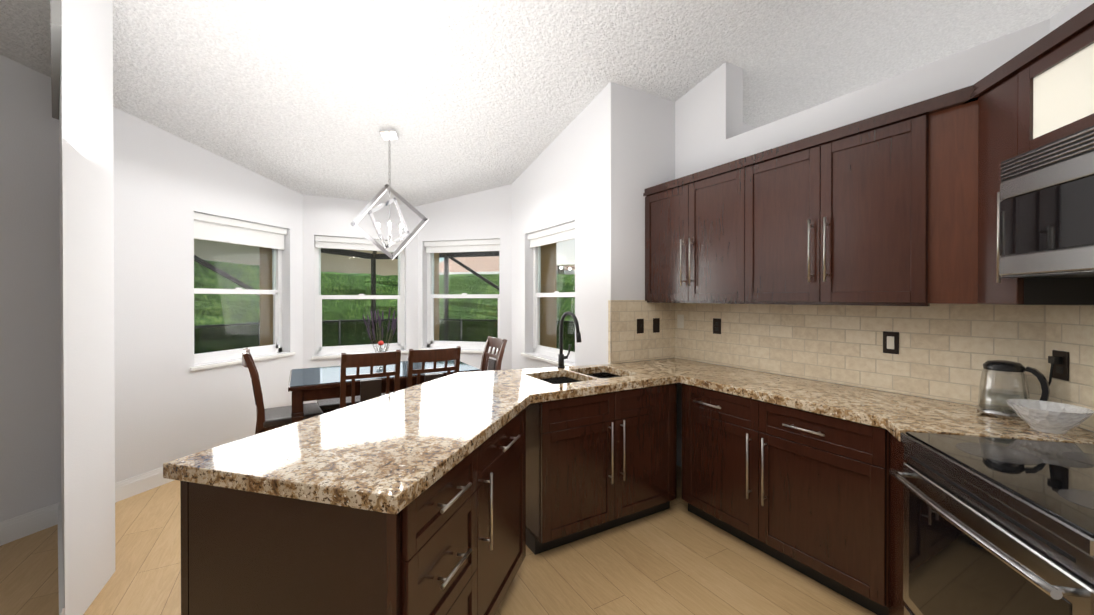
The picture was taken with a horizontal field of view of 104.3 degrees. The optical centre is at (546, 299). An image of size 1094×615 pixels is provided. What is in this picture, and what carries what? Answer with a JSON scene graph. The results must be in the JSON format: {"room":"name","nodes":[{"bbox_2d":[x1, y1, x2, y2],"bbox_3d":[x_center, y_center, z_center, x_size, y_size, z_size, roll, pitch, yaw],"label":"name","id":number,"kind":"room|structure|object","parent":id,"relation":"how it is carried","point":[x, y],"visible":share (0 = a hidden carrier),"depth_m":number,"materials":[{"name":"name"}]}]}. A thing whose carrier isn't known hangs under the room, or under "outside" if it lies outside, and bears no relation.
{"room":"kitchen","nodes":[
{"label":"kitchen","id":0,"kind":"room"},
{"bbox_2d":[50,0,114,614],"bbox_3d":[-3.190,-0.253,2.880,3.200,3.350,0.210,0,0,41],"label":"wall","id":1,"kind":"structure","parent":0,"point":[87,305],"depth_m":1.98,"materials":[{"name":"white paint"}]},
{"bbox_2d":[58,502,64,614],"bbox_3d":[-3.244,1.356,2.824,3.200,0.132,0.015,0,0,41],"label":"baseboard","id":2,"kind":"structure","parent":1,"relation":"attached to","point":[61,581],"depth_m":2.09,"materials":[{"name":"white"}]},
{"bbox_2d":[0,54,302,521],"bbox_3d":[-3.854,-0.443,0.694,0.400,3.750,8.427,0,0,15],"label":"wall","id":3,"kind":"structure","parent":0,"point":[169,405],"depth_m":3.11,"materials":[{"name":"white paint"}]},
{"bbox_2d":[0,467,173,545],"bbox_3d":[-2.205,1.366,0.673,2.800,0.132,9.019,0,0,15],"label":"baseboard","id":4,"kind":"structure","parent":3,"relation":"attached to","point":[23,525],"depth_m":2.65,"materials":[{"name":"white"}]},
{"bbox_2d":[190,212,294,370],"bbox_3d":[-2.846,-0.077,3.963,0.195,1.312,1.010,0,0,15],"label":"window","id":5,"kind":"structure","parent":3,"relation":"in","point":[209,228],"depth_m":3.99,"materials":[{"name":"white"}]},
{"bbox_2d":[303,195,417,403],"bbox_3d":[-2.193,0.122,5.034,1.546,2.580,0.400,0,0,-30],"label":"wall","id":6,"kind":"structure","parent":0,"point":[329,216],"depth_m":4.76,"materials":[{"name":"white paint"}]},
{"bbox_2d":[311,235,408,359],"bbox_3d":[-2.140,-0.032,4.911,1.035,1.352,0.195,0,0,-30],"label":"window","id":7,"kind":"structure","parent":6,"relation":"in","point":[335,243],"depth_m":4.87,"materials":[{"name":"white"}]},
{"bbox_2d":[0,465,876,614],"bbox_3d":[1.454,1.461,2.690,15.000,0.080,15.000,0,0,15],"label":"floor","id":8,"kind":"structure","parent":0,"point":[677,557],"depth_m":2.20,"materials":[{"name":"brown wood"}]},
{"bbox_2d":[242,348,323,434],"bbox_3d":[-2.151,0.908,3.463,0.545,1.028,0.450,0,0,-35],"label":"chair","id":9,"kind":"object","parent":8,"relation":"on","point":[268,419],"visible":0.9,"depth_m":3.27,"materials":[{"name":"brown wood"}]},
{"bbox_2d":[180,408,525,614],"bbox_3d":[-0.601,0.991,1.830,0.841,0.870,1.216,0,0,15],"label":"base cabinet","id":10,"kind":"object","parent":8,"relation":"on","point":[452,541],"visible":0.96,"depth_m":1.29,"materials":[{"name":"brown wood"}]},
{"bbox_2d":[317,392,391,412],"bbox_3d":[-1.664,1.180,4.208,1.080,0.470,0.360,0,0,-30],"label":"bench","id":11,"kind":"object","parent":8,"relation":"on","point":[328,405],"visible":0.15,"depth_m":3.91,"materials":[{"name":"brown wood"}]},
{"bbox_2d":[336,350,400,409],"bbox_3d":[-1.461,0.907,3.459,0.450,1.028,0.545,0,0,-30],"label":"chair","id":12,"kind":"object","parent":8,"relation":"on","point":[370,389],"visible":0.4,"depth_m":3.25,"materials":[{"name":"brown wood"}]},
{"bbox_2d":[288,360,481,422],"bbox_3d":[-1.459,1.023,3.852,1.500,0.787,0.880,0,0,-30],"label":"dining table","id":13,"kind":"object","parent":8,"relation":"on","point":[312,384],"visible":0.48,"depth_m":3.45,"materials":[{"name":"brown wood"}]},
{"bbox_2d":[363,308,396,368],"bbox_3d":[-1.505,0.349,3.890,0.293,0.559,0.328,0,0,15],"label":"vase","id":14,"kind":"object","parent":13,"relation":"on","point":[393,326],"visible":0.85,"depth_m":3.85,"materials":[{"name":"clear glass"}]},
{"bbox_2d":[406,346,460,387],"bbox_3d":[-1.039,0.906,3.704,0.450,1.028,0.545,0,0,-30],"label":"chair","id":15,"kind":"object","parent":8,"relation":"on","point":[432,355],"visible":0.27,"depth_m":3.48,"materials":[{"name":"brown wood"}]},
{"bbox_2d":[480,336,506,370],"bbox_3d":[-0.730,0.903,4.274,0.545,1.028,0.450,0,0,-30],"label":"chair","id":16,"kind":"object","parent":8,"relation":"on","point":[500,345],"visible":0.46,"depth_m":4.40,"materials":[{"name":"brown wood"}]},
{"bbox_2d":[525,372,676,554],"bbox_3d":[0.285,0.986,2.801,1.043,0.870,0.633,0,0,-30],"label":"base cabinet","id":17,"kind":"object","parent":8,"relation":"on","point":[597,463],"visible":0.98,"depth_m":2.50,"materials":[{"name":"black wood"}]},
{"bbox_2d":[682,383,888,614],"bbox_3d":[1.411,0.987,2.462,0.638,0.870,1.151,0,0,-30],"label":"base cabinet","id":18,"kind":"object","parent":8,"relation":"on","point":[806,493],"visible":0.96,"depth_m":2.16,"materials":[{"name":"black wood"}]},
{"bbox_2d":[163,358,1093,513],"bbox_3d":[0.667,0.527,2.289,3.109,0.048,2.848,0,0,15],"label":"countertop","id":19,"kind":"structure","parent":18,"relation":"on","point":[396,452],"depth_m":1.72,"materials":[{"name":"beige stone"}]},
{"bbox_2d":[557,311,580,367],"bbox_3d":[0.161,0.291,3.033,0.208,0.416,0.230,0,0,15],"label":"faucet","id":20,"kind":"object","parent":19,"relation":"on","point":[561,357],"visible":1,"depth_m":3.10,"materials":[{"name":"black"}]},
{"bbox_2d":[540,372,620,383],"bbox_3d":[0.240,0.636,2.864,0.692,0.170,0.407,0,0,-30],"label":"basins","id":21,"kind":"object","parent":19,"relation":"in","point":[562,380],"visible":0.04,"depth_m":3.02,"materials":[{"name":"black metal"}]},
{"bbox_2d":[977,360,1049,420],"bbox_3d":[2.003,0.385,1.843,0.190,0.238,0.179,0,0,15],"label":"glass kettle","id":22,"kind":"object","parent":19,"relation":"on","point":[1000,410],"visible":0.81,"depth_m":1.82,"materials":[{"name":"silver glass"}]},
{"bbox_2d":[1005,399,1093,433],"bbox_3d":[1.936,0.457,1.641,0.224,0.095,0.224,0,0,15],"label":"crystal bowl","id":23,"kind":"object","parent":19,"relation":"on","point":[1050,417],"visible":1,"depth_m":1.61,"materials":[{"name":"clear glass"}]},
{"bbox_2d":[889,432,906,614],"bbox_3d":[1.465,0.991,1.754,0.058,0.870,0.225,0,0,15],"label":"cabinet filler","id":24,"kind":"object","parent":8,"relation":"on","point":[897,603],"visible":0.22,"depth_m":1.77,"materials":[{"name":"brown wood"}]},
{"bbox_2d":[889,432,1093,614],"bbox_3d":[1.583,0.880,1.204,0.761,1.095,0.760,0,0,15],"label":"range","id":25,"kind":"object","parent":8,"relation":"on","point":[997,526],"visible":1,"depth_m":1.26,"materials":[{"name":"silver metal"}]},
{"bbox_2d":[418,184,511,370],"bbox_3d":[-0.935,0.029,5.204,1.534,2.763,0.400,0,0,15],"label":"wall","id":26,"kind":"structure","parent":0,"point":[484,214],"depth_m":4.98,"materials":[{"name":"white paint"}]},
{"bbox_2d":[419,239,499,353],"bbox_3d":[-1.007,-0.043,5.085,1.075,1.332,0.195,0,0,15],"label":"window","id":27,"kind":"structure","parent":26,"relation":"in","point":[448,247],"depth_m":5.13,"materials":[{"name":"white"}]},
{"bbox_2d":[511,132,562,368],"bbox_3d":[0.301,-0.155,4.084,1.341,3.140,1.230,0,0,15],"label":"wall","id":28,"kind":"structure","parent":0,"point":[537,194],"depth_m":4.59,"materials":[{"name":"white paint"}]},
{"bbox_2d":[521,221,574,366],"bbox_3d":[0.062,-0.049,4.184,0.195,1.312,1.040,0,0,-30],"label":"window","id":29,"kind":"structure","parent":28,"relation":"in","point":[552,235],"depth_m":4.36,"materials":[{"name":"white"}]},
{"bbox_2d":[0,0,1074,205],"bbox_3d":[2.529,-2.635,1.502,12.317,3.193,13.294,0,0,15],"label":"ceiling","id":30,"kind":"structure","parent":0,"point":[314,97],"depth_m":3.03,"materials":[{"name":"white paint"}]},
{"bbox_2d":[351,128,427,259],"bbox_3d":[-1.346,-0.892,3.632,0.600,1.102,0.292,0,0,-28],"label":"pendant light","id":31,"kind":"object","parent":30,"relation":"hanging from","point":[389,134],"visible":1,"depth_m":3.62,"materials":[{"name":"silver metal"}]},
{"bbox_2d":[563,82,610,365],"bbox_3d":[0.422,-0.152,3.493,0.461,3.140,0.330,0,0,15],"label":"wall","id":32,"kind":"structure","parent":0,"point":[564,177],"depth_m":3.52,"materials":[{"name":"white paint"}]},
{"bbox_2d":[611,82,755,363],"bbox_3d":[3.727,-0.188,5.403,7.697,3.191,0.400,0,0,-30],"label":"wall","id":33,"kind":"structure","parent":0,"point":[642,141],"depth_m":3.42,"materials":[{"name":"white paint"}]},
{"bbox_2d":[675,62,742,466],"bbox_3d":[1.312,-0.207,3.483,0.200,3.249,0.503,0,0,-30],"label":"wall pier","id":34,"kind":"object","parent":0,"point":[708,115],"visible":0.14,"depth_m":3.36,"materials":[{"name":"white paint"}]},
{"bbox_2d":[726,19,1049,405],"bbox_3d":[1.861,0.107,2.536,0.200,2.630,1.688,0,0,-30],"label":"wall","id":35,"kind":"structure","parent":0,"point":[966,68],"depth_m":2.30,"materials":[{"name":"white paint"}]},
{"bbox_2d":[643,107,914,302],"bbox_3d":[1.403,-0.431,2.777,1.521,0.864,1.521,0,0,15],"label":"upper cabinet","id":36,"kind":"object","parent":35,"relation":"attached to","point":[899,207],"depth_m":2.41,"materials":[{"name":"brown wood"}]},
{"bbox_2d":[608,300,1043,405],"bbox_3d":[1.365,0.251,2.807,1.980,0.495,1.495,0,0,15],"label":"tile backsplash","id":37,"kind":"structure","parent":35,"relation":"attached to","point":[947,352],"depth_m":2.45,"materials":[{"name":"tile"}]},
{"bbox_2d":[637,319,643,333],"bbox_3d":[0.755,0.213,3.437,0.052,0.118,0.052,0,0,15],"label":"switch plate","id":38,"kind":"object","parent":37,"relation":"attached to","point":[640,325],"visible":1,"depth_m":3.43,"materials":[{"name":"black plastic"}]},
{"bbox_2d":[653,318,659,332],"bbox_3d":[0.908,0.212,3.526,0.052,0.118,0.052,0,0,15],"label":"switch plate","id":39,"kind":"object","parent":37,"relation":"attached to","point":[656,324],"visible":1,"depth_m":3.52,"materials":[{"name":"black plastic"}]},
{"bbox_2d":[677,314,683,327],"bbox_3d":[1.126,0.182,3.581,0.051,0.115,0.051,0,0,15],"label":"outlet","id":40,"kind":"object","parent":37,"relation":"attached to","point":[680,321],"visible":1,"depth_m":3.58,"materials":[{"name":"beige plastic"}]},
{"bbox_2d":[713,318,720,333],"bbox_3d":[1.307,0.204,3.266,0.008,0.118,0.072,0,0,-30],"label":"electrical outlet","id":41,"kind":"object","parent":37,"relation":"attached to","point":[716,326],"visible":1,"depth_m":3.27,"materials":[{"name":"black plastic"}]},
{"bbox_2d":[883,331,898,353],"bbox_3d":[1.864,0.233,2.304,0.008,0.118,0.072,0,0,-30],"label":"outlet","id":42,"kind":"object","parent":37,"relation":"attached to","point":[890,342],"visible":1,"depth_m":2.30,"materials":[{"name":"black plastic"}]},
{"bbox_2d":[1050,0,1093,431],"bbox_3d":[1.382,0.125,-1.470,0.200,2.630,6.936,0,0,15],"label":"wall","id":43,"kind":"structure","parent":0,"point":[1068,12],"depth_m":1.74,"materials":[{"name":"white paint"}]},
{"bbox_2d":[883,87,974,305],"bbox_3d":[1.891,-0.421,1.916,0.434,0.876,0.378,0,0,15],"label":"upper cabinet","id":44,"kind":"object","parent":43,"relation":"attached to","point":[945,123],"depth_m":1.87,"materials":[{"name":"brown wood"}]},
{"bbox_2d":[975,63,1093,304],"bbox_3d":[1.929,-0.420,1.654,0.345,0.876,0.300,0,0,15],"label":"upper cabinet","id":45,"kind":"object","parent":43,"relation":"attached to","point":[992,96],"depth_m":1.66,"materials":[{"name":"brown wood"}]},
{"bbox_2d":[1011,7,1093,157],"bbox_3d":[1.792,-0.683,1.142,0.347,0.344,0.758,0,0,15],"label":"upper cabinet","id":46,"kind":"object","parent":43,"relation":"attached to","point":[1052,85],"depth_m":1.41,"materials":[{"name":"brown wood"}]},
{"bbox_2d":[999,126,1093,277],"bbox_3d":[1.760,-0.291,1.152,0.396,0.427,0.756,0,0,15],"label":"over-the-range microwave","id":47,"kind":"object","parent":46,"relation":"attached to","point":[1047,211],"visible":1,"depth_m":1.37,"materials":[{"name":"silver metal"}]},
{"bbox_2d":[1044,305,1093,430],"bbox_3d":[1.983,0.214,1.197,0.009,0.583,1.298,0,0,15],"label":"tile backsplash","id":48,"kind":"structure","parent":43,"relation":"attached to","point":[1068,328],"depth_m":1.70,"materials":[{"name":"tile"}]},
{"bbox_2d":[1052,350,1068,380],"bbox_3d":[2.123,0.270,1.756,0.008,0.118,0.072,0,0,15],"label":"electrical outlet","id":49,"kind":"object","parent":48,"relation":"attached to","point":[1061,371],"visible":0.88,"depth_m":1.74,"materials":[{"name":"black plastic"}]},
{"bbox_2d":[1039,356,1062,399],"bbox_3d":[2.107,0.368,1.802,0.038,0.266,0.119,0,0,-2],"label":"cord","id":50,"kind":"object","parent":49,"relation":"attached to","point":[1052,360],"visible":0.56,"depth_m":1.76,"materials":[{"name":"black plastic"}]},
{"label":"outside","id":51,"kind":"structure","parent":0,"visible":0},
{"bbox_3d":[5.540,1.425,23.852,80.000,0.035,70.000,0,0,15],"label":"ground","id":52,"kind":"structure","parent":51,"visible":0},
{"bbox_2d":[194,239,397,275],"bbox_3d":[-13.429,-1.663,11.298,13.000,6.300,17.200,0,0,15],"label":"neighbouring house","id":53,"kind":"structure","parent":52,"relation":"on","point":[216,250],"depth_m":10.95,"materials":[{"name":"beige paint"}]},
{"bbox_2d":[194,248,498,318],"bbox_3d":[-3.042,-0.363,5.301,3.835,3.547,7.747,0,0,15],"label":"screen frame","id":54,"kind":"object","parent":52,"relation":"on","point":[375,256],"depth_m":8.91,"materials":[{"name":"brown metal"}]},
{"bbox_2d":[194,260,574,325],"bbox_3d":[0.750,0.435,5.673,16.066,2.364,10.566,0,0,15],"label":"grass","id":55,"kind":"structure","parent":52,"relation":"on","point":[212,301],"depth_m":10.18,"materials":[{"name":"green plant"}]},
{"bbox_2d":[194,318,574,353],"bbox_3d":[-1.391,0.912,3.860,6.324,1.210,5.828,0,0,15],"label":"fence","id":56,"kind":"object","parent":52,"relation":"on","point":[446,327],"depth_m":6.54,"materials":[{"name":"black metal"}]},
{"bbox_2d":[439,256,574,274],"bbox_3d":[5.505,-2.453,29.535,24.200,7.700,14.200,0,0,15],"label":"neighbouring house","id":57,"kind":"structure","parent":52,"relation":"on","point":[474,266],"depth_m":25.41,"materials":[{"name":"beige paint"}]},
{"bbox_2d":[557,266,563,273],"bbox_3d":[4.988,-3.008,15.339,15.633,8.740,10.155,0,0,15],"label":"trees","id":58,"kind":"object","parent":52,"relation":"on","point":[561,271],"depth_m":18.81,"materials":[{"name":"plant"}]},
{"bbox_2d":[556,239,574,269],"bbox_3d":[1.852,0.024,7.482,3.900,2.950,0.522,0,0,15],"label":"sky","id":59,"kind":"structure","parent":52,"relation":"on","point":[566,255],"depth_m":7.89,"materials":[{"name":"white"}]}
]}

